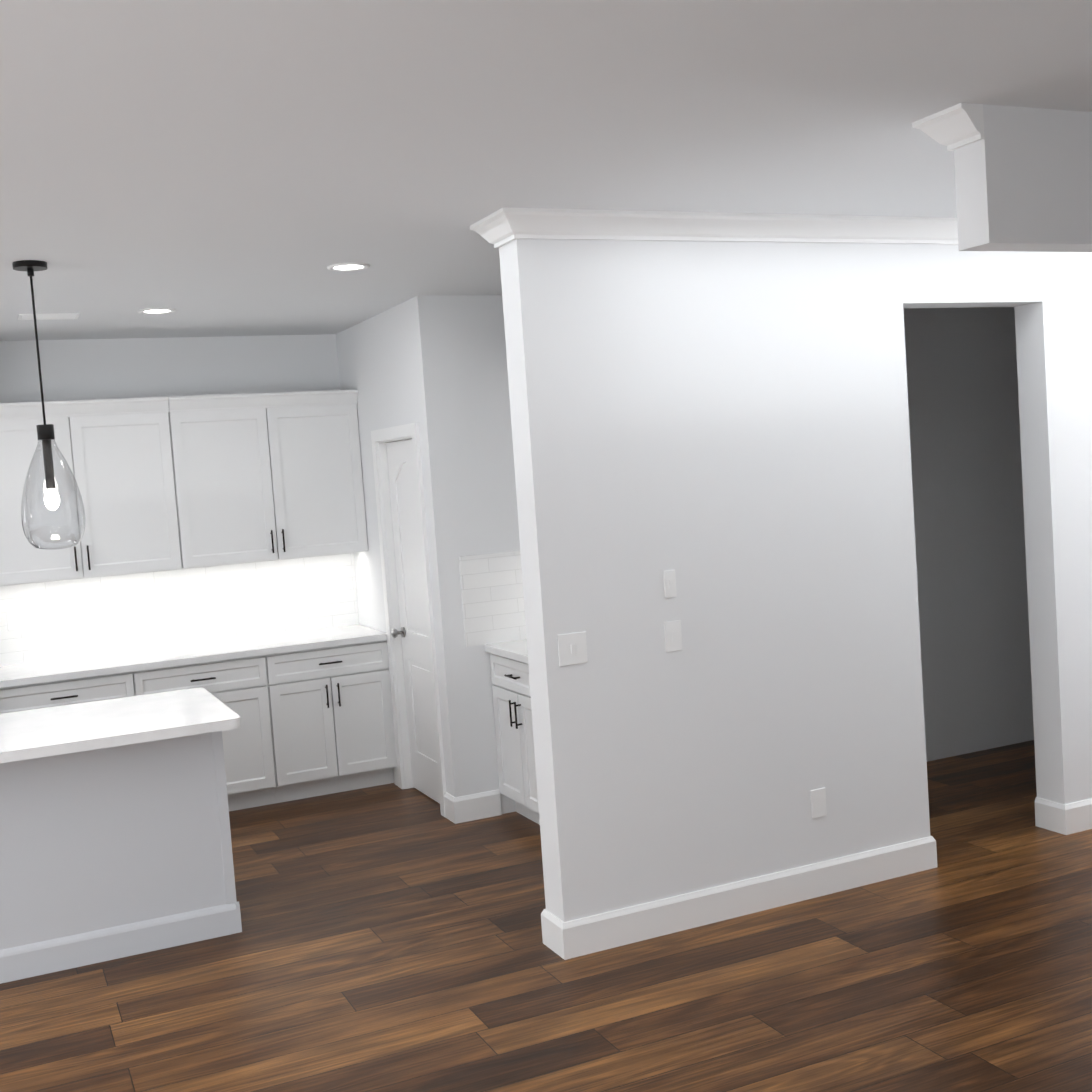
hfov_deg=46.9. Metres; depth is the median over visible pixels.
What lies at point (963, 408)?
wall
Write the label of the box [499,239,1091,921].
wall
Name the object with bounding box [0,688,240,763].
island countertop
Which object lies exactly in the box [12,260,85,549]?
pendant light
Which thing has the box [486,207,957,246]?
crown molding
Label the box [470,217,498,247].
crown molding
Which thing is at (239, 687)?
base cabinet
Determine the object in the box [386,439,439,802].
pantry door
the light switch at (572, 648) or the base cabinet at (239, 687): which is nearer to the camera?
the light switch at (572, 648)
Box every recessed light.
[138,308,175,313]
[327,263,369,270]
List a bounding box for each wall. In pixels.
[0,334,339,402]
[336,295,475,796]
[440,295,519,813]
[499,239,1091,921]
[903,307,1033,761]
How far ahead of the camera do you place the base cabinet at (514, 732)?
6.44 m
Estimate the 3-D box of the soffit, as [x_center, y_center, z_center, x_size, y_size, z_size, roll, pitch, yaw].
[2.867,-0.020,4.397,3.540,2.740,0.212,-6,4,-24]
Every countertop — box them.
[0,624,386,687]
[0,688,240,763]
[484,639,527,663]
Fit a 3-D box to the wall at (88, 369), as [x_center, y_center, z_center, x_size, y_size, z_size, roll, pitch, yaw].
[-3.247,0.236,7.097,12.460,2.740,0.120,-6,4,-24]
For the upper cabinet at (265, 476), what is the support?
attached to the wall at (88, 369)
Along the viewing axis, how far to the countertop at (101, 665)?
7.11 m
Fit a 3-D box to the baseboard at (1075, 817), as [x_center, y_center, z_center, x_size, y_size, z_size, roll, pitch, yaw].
[3.106,1.167,6.054,1.676,0.135,0.060,-6,4,-24]
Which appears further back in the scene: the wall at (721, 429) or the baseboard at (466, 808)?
the baseboard at (466, 808)
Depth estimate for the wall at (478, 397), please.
6.61 m
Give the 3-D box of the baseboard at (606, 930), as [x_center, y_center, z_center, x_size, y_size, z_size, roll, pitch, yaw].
[0.860,1.387,5.045,1.772,0.135,0.043,-6,4,-24]
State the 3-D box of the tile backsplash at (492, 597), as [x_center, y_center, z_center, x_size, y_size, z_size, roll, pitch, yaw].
[0.041,0.268,6.416,0.740,0.475,0.687,-6,4,-24]
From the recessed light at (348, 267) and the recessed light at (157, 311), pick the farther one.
the recessed light at (157, 311)
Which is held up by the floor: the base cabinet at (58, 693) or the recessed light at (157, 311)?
the base cabinet at (58, 693)
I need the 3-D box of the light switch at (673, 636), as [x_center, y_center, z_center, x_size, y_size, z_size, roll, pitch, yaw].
[0.490,0.346,4.834,0.072,0.116,0.009,-6,4,-24]
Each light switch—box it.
[557,632,587,665]
[663,570,676,597]
[664,620,681,651]
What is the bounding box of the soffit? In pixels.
[954,104,1091,251]
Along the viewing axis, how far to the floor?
4.47 m
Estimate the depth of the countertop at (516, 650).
6.44 m
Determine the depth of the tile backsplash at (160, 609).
7.50 m
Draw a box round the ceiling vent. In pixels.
[18,313,79,319]
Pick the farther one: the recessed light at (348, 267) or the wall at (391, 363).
the wall at (391, 363)
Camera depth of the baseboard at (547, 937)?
4.80 m
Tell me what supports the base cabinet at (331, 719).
on the floor
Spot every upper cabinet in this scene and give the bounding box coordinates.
[0,397,181,585]
[168,389,367,567]
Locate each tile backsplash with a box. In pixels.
[0,552,358,666]
[459,551,526,646]
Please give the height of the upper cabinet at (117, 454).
0.973 m
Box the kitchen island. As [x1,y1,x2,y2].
[0,732,241,983]
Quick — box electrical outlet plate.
[810,788,826,818]
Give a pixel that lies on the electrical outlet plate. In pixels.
(818, 796)
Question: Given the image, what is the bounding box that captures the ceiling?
[0,0,1091,340]
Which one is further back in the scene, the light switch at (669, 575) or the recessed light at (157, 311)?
the recessed light at (157, 311)
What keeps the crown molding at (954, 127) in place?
attached to the soffit
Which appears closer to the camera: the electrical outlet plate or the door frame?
the electrical outlet plate
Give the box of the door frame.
[371,422,445,816]
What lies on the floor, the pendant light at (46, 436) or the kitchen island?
the kitchen island
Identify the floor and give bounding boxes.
[0,740,1091,1091]
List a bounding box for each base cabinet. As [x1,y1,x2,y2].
[0,672,134,713]
[133,655,275,810]
[265,640,396,802]
[490,654,539,824]
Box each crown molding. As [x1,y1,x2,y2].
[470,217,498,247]
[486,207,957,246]
[912,103,983,150]
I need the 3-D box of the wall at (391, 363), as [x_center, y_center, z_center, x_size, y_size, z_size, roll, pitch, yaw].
[-0.835,0.058,7.257,0.120,2.740,1.580,-6,4,-24]
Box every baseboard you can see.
[449,789,501,823]
[541,909,552,948]
[549,835,936,959]
[1049,798,1091,834]
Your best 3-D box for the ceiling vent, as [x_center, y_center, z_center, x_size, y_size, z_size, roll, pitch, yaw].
[-2.466,-1.137,6.245,0.280,0.008,0.180,-6,4,-24]
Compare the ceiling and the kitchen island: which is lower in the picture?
the kitchen island

